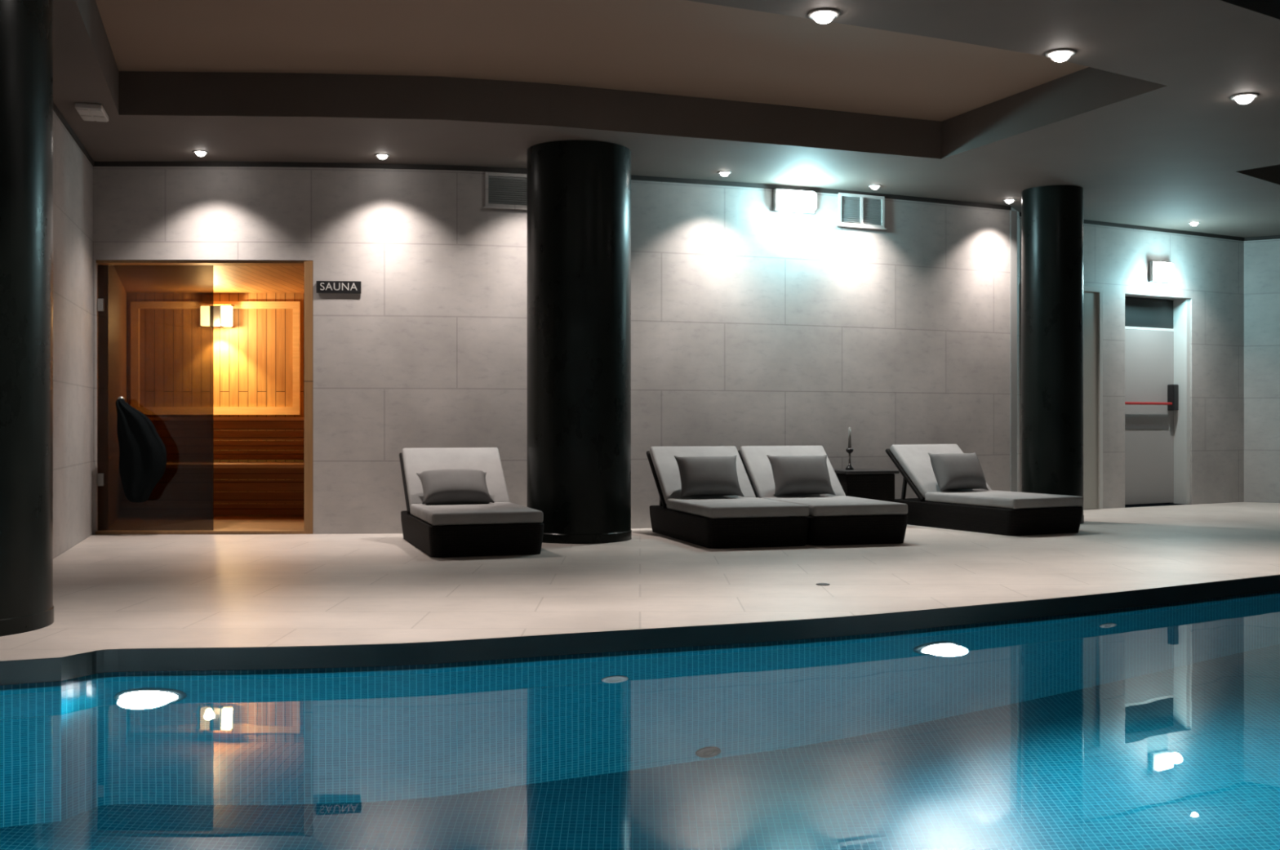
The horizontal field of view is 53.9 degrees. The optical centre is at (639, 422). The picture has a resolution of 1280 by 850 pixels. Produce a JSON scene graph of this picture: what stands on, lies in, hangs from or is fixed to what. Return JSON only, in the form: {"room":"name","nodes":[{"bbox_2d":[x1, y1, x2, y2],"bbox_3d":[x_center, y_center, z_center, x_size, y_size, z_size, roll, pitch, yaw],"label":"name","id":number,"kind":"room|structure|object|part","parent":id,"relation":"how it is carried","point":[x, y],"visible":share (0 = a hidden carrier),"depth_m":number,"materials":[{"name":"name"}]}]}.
{"room":"indoor swimming pool","nodes":[
{"label":"indoor swimming pool","id":0,"kind":"room"},
{"bbox_2d":[53,110,93,558],"bbox_3d":[-5.119,-0.540,7.874,3.762,2.700,2.496,0,0,0],"label":"wall","id":1,"kind":"structure","parent":0,"point":[73,172],"depth_m":8.22,"materials":[{"name":"grey stone"}]},
{"bbox_2d":[0,502,1279,661],"bbox_3d":[1.024,0.810,4.934,16.048,0.001,15.868,0,0,0],"label":"floor","id":2,"kind":"structure","parent":0,"point":[211,590],"depth_m":6.49,"materials":[{"name":"tile"}]},
{"bbox_2d":[0,0,53,635],"bbox_3d":[-2.720,-0.539,4.980,0.728,2.698,0.728,0,0,0],"label":"column","id":3,"kind":"structure","parent":2,"relation":"on","point":[26,26],"depth_m":4.88,"materials":[{"name":"black paint"}]},
{"bbox_2d":[213,265,304,528],"bbox_3d":[-3.673,-0.230,10.786,1.803,2.080,3.429,0,0,-16],"label":"cabin","id":4,"kind":"object","parent":2,"relation":"on","point":[259,361],"visible":0.31,"depth_m":12.15,"materials":[{"name":"brown wood"}]},
{"bbox_2d":[213,304,234,327],"bbox_3d":[-4.053,-1.024,12.055,0.310,0.220,0.110,0,0,0],"label":"lamp","id":5,"kind":"object","parent":4,"relation":"attached to","point":[223,313],"visible":0.6,"depth_m":12.01,"materials":[{"name":"white glass"}]},
{"bbox_3d":[-4.053,-1.019,12.047,0.100,0.210,0.085,0,0,0],"label":"post","id":6,"kind":"part","parent":5,"relation":"part of","materials":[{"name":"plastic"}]},
{"bbox_3d":[-3.953,-1.019,12.050,0.090,0.190,0.070,0,0,0],"label":"lit panel","id":7,"kind":"part","parent":5,"relation":"part of","materials":[{"name":"white glass"}]},
{"bbox_3d":[-4.087,-0.114,12.135,1.485,0.076,0.030,0,0,0],"label":"wall trim","id":8,"kind":"part","parent":4,"relation":"part of","materials":[{"name":"brown wood"}]},
{"bbox_3d":[-4.090,-1.133,12.135,1.629,0.068,0.030,0,0,0],"label":"wall trim","id":9,"kind":"part","parent":4,"relation":"part of","materials":[{"name":"brown wood"}]},
{"bbox_2d":[213,462,304,514],"bbox_3d":[-3.719,0.571,11.039,1.884,0.431,0.638,0,0,0],"label":"bench","id":10,"kind":"object","parent":4,"relation":"on","point":[222,470],"visible":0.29,"depth_m":10.74,"materials":[{"name":"brown wood"}]},
{"bbox_2d":[213,417,304,459],"bbox_3d":[-3.944,0.143,11.729,1.950,0.386,0.698,0,0,0],"label":"bench","id":11,"kind":"object","parent":4,"relation":"attached to","point":[220,423],"visible":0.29,"depth_m":11.40,"materials":[{"name":"brown wood"}]},
{"bbox_3d":[-3.666,0.798,10.746,2.577,0.001,2.808,0,0,0],"label":"floor panel","id":12,"kind":"part","parent":4,"relation":"part of","materials":[{"name":"brown wood"}]},
{"bbox_3d":[-3.666,-1.250,10.746,2.577,0.001,2.808,0,0,0],"label":"ceiling panel","id":13,"kind":"part","parent":4,"relation":"part of","materials":[{"name":"brown wood"}]},
{"bbox_3d":[-3.310,-0.587,12.135,0.068,1.023,0.030,0,0,0],"label":"wall trim","id":14,"kind":"part","parent":4,"relation":"part of","materials":[{"name":"brown wood"}]},
{"bbox_2d":[399,447,543,557],"bbox_3d":[-1.137,0.494,8.297,0.710,0.632,1.462,0,0,-18],"label":"sun lounger","id":15,"kind":"object","parent":2,"relation":"on","point":[502,527],"visible":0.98,"depth_m":7.73,"materials":[{"name":"grey fabric"}]},
{"bbox_3d":[-1.292,0.413,8.774,0.710,0.402,0.457,0,0,-18],"label":"backrest panel","id":16,"kind":"part","parent":15,"relation":"part of","materials":[{"name":"grey fabric"}]},
{"bbox_2d":[416,469,494,504],"bbox_3d":[-1.242,0.438,8.457,0.480,0.248,0.279,0,0,-18],"label":"pillow","id":17,"kind":"object","parent":15,"relation":"on","point":[440,486],"visible":0.93,"depth_m":8.37,"materials":[{"name":"grey fabric"}]},
{"bbox_2d":[401,447,510,506],"bbox_3d":[-1.281,0.383,8.740,0.682,0.410,0.460,0,0,-18],"label":"backrest cushion","id":18,"kind":"object","parent":15,"relation":"on","point":[414,460],"depth_m":8.79,"materials":[{"name":"grey fabric"}]},
{"bbox_2d":[409,502,543,525],"bbox_3d":[-1.066,0.579,8.078,0.686,0.074,0.978,0,0,-18],"label":"seat cushion","id":19,"kind":"object","parent":15,"relation":"on","point":[496,513],"depth_m":7.68,"materials":[{"name":"grey fabric"}]},
{"bbox_2d":[527,140,631,543],"bbox_3d":[-0.425,-0.539,8.780,0.732,2.698,0.732,0,0,0],"label":"column","id":20,"kind":"structure","parent":2,"relation":"on","point":[579,192],"depth_m":8.46,"materials":[{"name":"black paint"}]},
{"bbox_2d":[646,445,808,548],"bbox_3d":[0.587,0.494,8.844,0.710,0.632,1.462,0,0,-16],"label":"sun lounger","id":21,"kind":"object","parent":2,"relation":"on","point":[747,521],"visible":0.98,"depth_m":8.32,"materials":[{"name":"grey fabric"}]},
{"bbox_3d":[0.448,0.413,9.326,0.710,0.402,0.457,0,0,-16],"label":"backrest panel","id":22,"kind":"part","parent":21,"relation":"part of","materials":[{"name":"grey fabric"}]},
{"bbox_2d":[649,445,755,504],"bbox_3d":[0.458,0.383,9.291,0.682,0.410,0.460,0,0,-16],"label":"backrest cushion","id":23,"kind":"object","parent":21,"relation":"on","point":[664,465],"depth_m":9.28,"materials":[{"name":"grey fabric"}]},
{"bbox_2d":[674,454,743,497],"bbox_3d":[0.496,0.385,9.051,0.483,0.298,0.232,0,0,-17],"label":"pillow","id":24,"kind":"object","parent":21,"relation":"on","point":[700,476],"visible":1,"depth_m":8.98,"materials":[{"name":"grey fabric"}]},
{"bbox_2d":[666,497,808,518],"bbox_3d":[0.650,0.579,8.623,0.686,0.074,0.978,0,0,-16],"label":"seat cushion","id":25,"kind":"object","parent":21,"relation":"on","point":[683,507],"depth_m":8.24,"materials":[{"name":"grey fabric"}]},
{"bbox_2d":[737,445,907,546],"bbox_3d":[1.273,0.494,9.027,0.710,0.632,1.462,0,0,-16],"label":"sun lounger","id":26,"kind":"object","parent":2,"relation":"on","point":[839,519],"visible":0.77,"depth_m":8.40,"materials":[{"name":"grey fabric"}]},
{"bbox_3d":[1.134,0.413,9.509,0.710,0.402,0.457,0,0,-16],"label":"backrest panel","id":27,"kind":"part","parent":26,"relation":"part of","materials":[{"name":"white fabric"}]},
{"bbox_2d":[739,445,845,497],"bbox_3d":[1.144,0.383,9.474,0.682,0.410,0.460,0,0,-16],"label":"backrest cushion","id":28,"kind":"object","parent":26,"relation":"on","point":[757,464],"depth_m":9.46,"materials":[{"name":"grey fabric"}]},
{"bbox_2d":[766,454,835,496],"bbox_3d":[1.182,0.385,9.234,0.483,0.298,0.232,0,0,-17],"label":"pillow","id":29,"kind":"object","parent":26,"relation":"on","point":[792,474],"visible":1,"depth_m":9.16,"materials":[{"name":"grey fabric"}]},
{"bbox_2d":[761,495,907,515],"bbox_3d":[1.336,0.579,8.806,0.686,0.074,0.978,0,0,-16],"label":"seat cushion","id":30,"kind":"object","parent":26,"relation":"on","point":[819,505],"depth_m":8.40,"materials":[{"name":"grey fabric"}]},
{"bbox_2d":[816,582,829,585],"bbox_3d":[0.914,0.807,6.291,0.068,0.006,0.068,0,0,0],"label":"floor drain","id":31,"kind":"object","parent":2,"relation":"on","point":[817,584],"visible":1,"depth_m":6.27,"materials":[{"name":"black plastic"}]},
{"bbox_2d":[833,468,899,502],"bbox_3d":[1.732,0.590,9.880,0.450,0.440,0.450,0,0,-14],"label":"side table","id":32,"kind":"object","parent":2,"relation":"on","point":[878,484],"visible":0.56,"depth_m":9.69,"materials":[{"name":"black wood"}]},
{"bbox_2d":[845,426,853,470],"bbox_3d":[1.646,0.203,9.880,0.068,0.335,0.068,0,0,0],"label":"candle holder","id":33,"kind":"object","parent":32,"relation":"on","point":[849,450],"visible":1,"depth_m":9.87,"materials":[{"name":"black metal"}]},
{"bbox_3d":[1.646,0.280,9.880,0.018,0.080,0.018,0,0,0],"label":"stem","id":34,"kind":"part","parent":33,"relation":"part of","materials":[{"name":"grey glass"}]},
{"bbox_2d":[845,448,853,453],"bbox_3d":[1.646,0.220,9.880,0.060,0.040,0.060,0,0,0],"label":"cup","id":35,"kind":"object","parent":33,"relation":"on","point":[848,450],"depth_m":9.86,"materials":[{"name":"black metal"}]},
{"bbox_2d":[885,444,1083,535],"bbox_3d":[2.640,0.494,9.749,0.710,0.632,1.462,0,0,-27],"label":"sun lounger","id":36,"kind":"object","parent":2,"relation":"on","point":[989,511],"visible":0.86,"depth_m":9.40,"materials":[{"name":"grey fabric"}]},
{"bbox_3d":[2.412,0.413,10.196,0.710,0.402,0.457,0,0,-27],"label":"backrest panel","id":37,"kind":"part","parent":36,"relation":"part of","materials":[{"name":"white fabric"}]},
{"bbox_2d":[889,444,991,497],"bbox_3d":[2.429,0.383,10.164,0.682,0.410,0.460,0,0,-27],"label":"backrest cushion","id":38,"kind":"object","parent":36,"relation":"on","point":[913,461],"depth_m":10.09,"materials":[{"name":"grey fabric"}]},
{"bbox_2d":[928,452,988,491],"bbox_3d":[2.512,0.385,9.935,0.480,0.298,0.231,0,0,-27],"label":"pillow","id":39,"kind":"object","parent":36,"relation":"on","point":[952,471],"visible":1,"depth_m":9.85,"materials":[{"name":"grey fabric"}]},
{"bbox_2d":[924,489,1083,508],"bbox_3d":[2.744,0.579,9.544,0.686,0.074,0.978,0,0,-27],"label":"seat cushion","id":40,"kind":"object","parent":36,"relation":"on","point":[948,499],"depth_m":9.30,"materials":[{"name":"grey fabric"}]},
{"bbox_2d":[1021,185,1084,524],"bbox_3d":[3.357,-0.539,10.250,0.488,2.698,0.488,0,0,0],"label":"column","id":41,"kind":"structure","parent":2,"relation":"on","point":[1052,215],"depth_m":10.04,"materials":[{"name":"black paint"}]},
{"bbox_2d":[0,589,1279,690],"bbox_3d":[0.572,1.706,4.649,11.725,1.627,7.738,0,0,0],"label":"wall","id":42,"kind":"structure","parent":0,"point":[242,672],"depth_m":4.86,"materials":[{"name":"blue tile"}]},
{"bbox_2d":[0,593,1279,849],"bbox_3d":[0.557,0.910,4.695,11.514,0.001,7.590,0,0,0],"label":"water","id":43,"kind":"object","parent":42,"relation":"in","point":[1154,728],"visible":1,"depth_m":3.51,"materials":[{"name":"blue liquid"}]},
{"bbox_2d":[0,574,1279,684],"bbox_3d":[0.563,0.852,4.676,11.602,0.080,7.652,0,0,0],"label":"trim","id":44,"kind":"structure","parent":42,"relation":"attached to","point":[64,668],"depth_m":4.86,"materials":[{"name":"black"}]},
{"bbox_2d":[53,0,1279,237],"bbox_3d":[1.024,-2.060,5.350,16.648,0.340,17.300,0,0,0],"label":"ceiling","id":45,"kind":"structure","parent":0,"point":[963,100],"depth_m":7.78,"materials":[{"name":"beige paint"}]},
{"bbox_2d":[75,102,108,122],"bbox_3d":[-3.307,-1.870,7.598,0.150,0.038,0.320,0,0,-16],"label":"ceiling speaker","id":46,"kind":"object","parent":45,"relation":"attached to","point":[87,112],"visible":1,"depth_m":7.52,"materials":[{"name":"plastic"}]},
{"bbox_2d":[193,150,208,156],"bbox_3d":[-3.068,-1.875,8.791,0.100,0.030,0.100,0,0,0],"label":"recessed light","id":47,"kind":"object","parent":45,"relation":"in","point":[199,153],"visible":1,"depth_m":8.77,"materials":[{"name":"white glass"}]},
{"bbox_2d":[375,153,389,159],"bbox_3d":[-1.821,-1.875,8.894,0.100,0.030,0.100,0,0,0],"label":"recessed light","id":48,"kind":"object","parent":45,"relation":"in","point":[381,156],"visible":1,"depth_m":8.87,"materials":[{"name":"white"}]},
{"bbox_3d":[-0.121,-2.159,7.163,6.163,0.001,3.727,0,0,0],"label":"coffer panel","id":49,"kind":"part","parent":45,"relation":"part of","materials":[{"name":"paint"}]},
{"bbox_2d":[718,171,731,176],"bbox_3d":[0.639,-1.875,9.509,0.100,0.030,0.100,0,0,0],"label":"recessed light","id":50,"kind":"object","parent":45,"relation":"in","point":[722,173],"visible":1,"depth_m":9.49,"materials":[{"name":"white"}]},
{"bbox_2d":[807,8,839,23],"bbox_3d":[0.849,-1.867,5.815,0.150,0.045,0.150,0,0,0],"label":"recessed light","id":51,"kind":"object","parent":45,"relation":"in","point":[821,15],"visible":1,"depth_m":5.78,"materials":[{"name":"white"}]},
{"bbox_2d":[868,184,880,189],"bbox_3d":[1.874,-1.875,10.046,0.100,0.030,0.100,0,0,0],"label":"recessed light","id":52,"kind":"object","parent":45,"relation":"in","point":[872,186],"visible":1,"depth_m":10.02,"materials":[{"name":"white"}]},
{"bbox_2d":[1003,199,1015,203],"bbox_3d":[3.135,-1.875,10.685,0.100,0.030,0.100,0,0,0],"label":"recessed light","id":53,"kind":"object","parent":45,"relation":"in","point":[1007,201],"visible":1,"depth_m":10.66,"materials":[{"name":"white"}]},
{"bbox_2d":[1044,48,1075,62],"bbox_3d":[2.149,-1.867,6.434,0.150,0.045,0.150,0,0,0],"label":"recessed light","id":54,"kind":"object","parent":45,"relation":"in","point":[1061,55],"visible":1,"depth_m":6.40,"materials":[{"name":"white"}]},
{"bbox_2d":[1188,222,1199,226],"bbox_3d":[5.242,-1.875,11.905,0.100,0.030,0.100,0,0,0],"label":"recessed light","id":55,"kind":"object","parent":45,"relation":"in","point":[1193,224],"visible":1,"depth_m":11.88,"materials":[{"name":"white"}]},
{"bbox_2d":[1230,93,1258,104],"bbox_3d":[3.500,-1.867,7.287,0.150,0.045,0.150,0,0,0],"label":"recessed light","id":56,"kind":"object","parent":45,"relation":"in","point":[1242,98],"visible":1,"depth_m":7.25,"materials":[{"name":"white"}]},
{"bbox_2d":[93,166,1244,534],"bbox_3d":[1.226,-0.540,10.666,10.808,2.700,1.125,0,0,-20],"label":"wall","id":57,"kind":"structure","parent":0,"point":[753,323],"depth_m":9.77,"materials":[{"name":"grey tile"}]},
{"bbox_2d":[97,265,213,530],"bbox_3d":[-3.526,-0.181,9.141,0.833,1.930,0.081,0,0,-1],"label":"door","id":58,"kind":"structure","parent":57,"relation":"in","point":[156,322],"depth_m":9.16,"materials":[{"name":"clear glass"}]},
{"bbox_2d":[115,398,166,502],"bbox_3d":[-3.581,0.200,9.040,0.361,0.749,0.136,0,0,0],"label":"towel","id":59,"kind":"object","parent":58,"relation":"hanging from","point":[142,451],"visible":1,"depth_m":9.00,"materials":[{"name":"black fabric"}]},
{"bbox_2d":[95,260,313,533],"bbox_3d":[-3.165,-0.184,9.237,1.567,1.987,0.204,0,0,-1],"label":"door frame","id":60,"kind":"structure","parent":57,"relation":"attached to","point":[308,264],"depth_m":9.15,"materials":[{"name":"brown wood"}]},
{"bbox_3d":[-3.165,0.798,9.237,1.567,0.021,0.204,0,0,-1],"label":"sill","id":61,"kind":"part","parent":60,"relation":"part of","materials":[{"name":"brown wood"}]},
{"bbox_2d":[316,280,360,293],"bbox_3d":[-2.192,-0.986,9.160,0.320,0.088,0.015,0,0,-5],"label":"sign","id":62,"kind":"object","parent":57,"relation":"attached to","point":[322,286],"visible":1,"depth_m":9.15,"materials":[{"name":"black plastic"}]},
{"bbox_2d":[482,172,527,209],"bbox_3d":[-0.930,-1.715,9.351,0.480,0.262,0.025,0,0,-16],"label":"air vent","id":63,"kind":"object","parent":57,"relation":"in","point":[502,190],"visible":0.62,"depth_m":9.34,"materials":[{"name":"grey metal"}]},
{"bbox_3d":[-1.027,-1.721,9.328,0.198,0.206,0.016,0,0,-16],"label":"louvre panel","id":64,"kind":"part","parent":63,"relation":"part of","materials":[{"name":"grey metal"}]},
{"bbox_3d":[-0.836,-1.721,9.382,0.198,0.206,0.016,0,0,-16],"label":"louvre panel","id":65,"kind":"part","parent":63,"relation":"part of","materials":[{"name":"grey metal"}]},
{"bbox_2d":[53,102,1279,240],"bbox_3d":[2.450,-1.872,10.146,13.123,0.034,2.593,0,0,-21],"label":"trim","id":66,"kind":"structure","parent":57,"relation":"attached to","point":[273,164],"depth_m":9.35,"materials":[{"name":"black"}]},
{"bbox_2d":[773,188,817,213],"bbox_3d":[1.244,-1.765,10.012,0.360,0.180,0.110,0,0,-21],"label":"emergency light","id":67,"kind":"object","parent":57,"relation":"attached to","point":[792,201],"visible":1,"depth_m":9.97,"materials":[{"name":"white plastic"}]},
{"bbox_2d":[835,192,886,230],"bbox_3d":[1.813,-1.728,10.300,0.480,0.272,0.024,0,0,-24],"label":"air vent","id":68,"kind":"object","parent":57,"relation":"in","point":[854,211],"visible":1,"depth_m":10.29,"materials":[{"name":"white metal"}]},
{"bbox_3d":[1.716,-1.734,10.261,0.187,0.216,0.016,0,0,-24],"label":"louvre panel","id":69,"kind":"part","parent":68,"relation":"part of","materials":[{"name":"grey metal"}]},
{"bbox_3d":[1.907,-1.734,10.346,0.187,0.216,0.016,0,0,-24],"label":"louvre panel","id":70,"kind":"part","parent":68,"relation":"part of","materials":[{"name":"grey metal"}]},
{"bbox_2d":[1009,210,1017,491],"bbox_3d":[3.259,-0.520,11.025,0.070,2.660,0.050,0,0,-26],"label":"trim","id":71,"kind":"structure","parent":57,"relation":"attached to","point":[1013,214],"depth_m":11.00,"materials":[{"name":"grey metal"}]},
{"bbox_2d":[1083,286,1102,509],"bbox_3d":[3.950,-0.228,11.605,0.873,2.075,0.034,0,0,-29],"label":"door","id":72,"kind":"structure","parent":57,"relation":"in","point":[1092,296],"depth_m":11.75,"materials":[{"name":"grey"}]},
{"bbox_2d":[1124,297,1190,505],"bbox_3d":[4.974,-0.210,12.360,0.963,2.040,0.250,0,0,-29],"label":"door","id":73,"kind":"structure","parent":57,"relation":"in","point":[1157,331],"depth_m":12.46,"materials":[{"name":"grey metal"}]},
{"bbox_3d":[4.928,-1.080,12.392,0.913,0.280,0.040,0,0,-29],"label":"transom panel","id":74,"kind":"part","parent":73,"relation":"part of","materials":[{"name":"grey"}]},
{"bbox_2d":[1149,260,1173,283],"bbox_3d":[5.056,-1.460,12.178,0.260,0.200,0.100,0,0,-29],"label":"emergency light","id":75,"kind":"object","parent":57,"relation":"attached to","point":[1159,271],"visible":1,"depth_m":12.13,"materials":[{"name":"white plastic"}]},
{"bbox_2d":[1155,262,1173,280],"bbox_3d":[5.066,-1.460,12.160,0.236,0.176,0.059,0,0,-29],"label":"diffuser","id":76,"kind":"object","parent":75,"relation":"attached to","point":[1164,271],"depth_m":12.12,"materials":[{"name":"white"}]},
{"bbox_2d":[1244,238,1279,502],"bbox_3d":[7.664,-0.540,12.153,3.301,2.700,0.220,0,0,29],"label":"wall","id":77,"kind":"structure","parent":0,"point":[1261,257],"depth_m":12.79,"materials":[{"name":"grey stone"}]}
]}

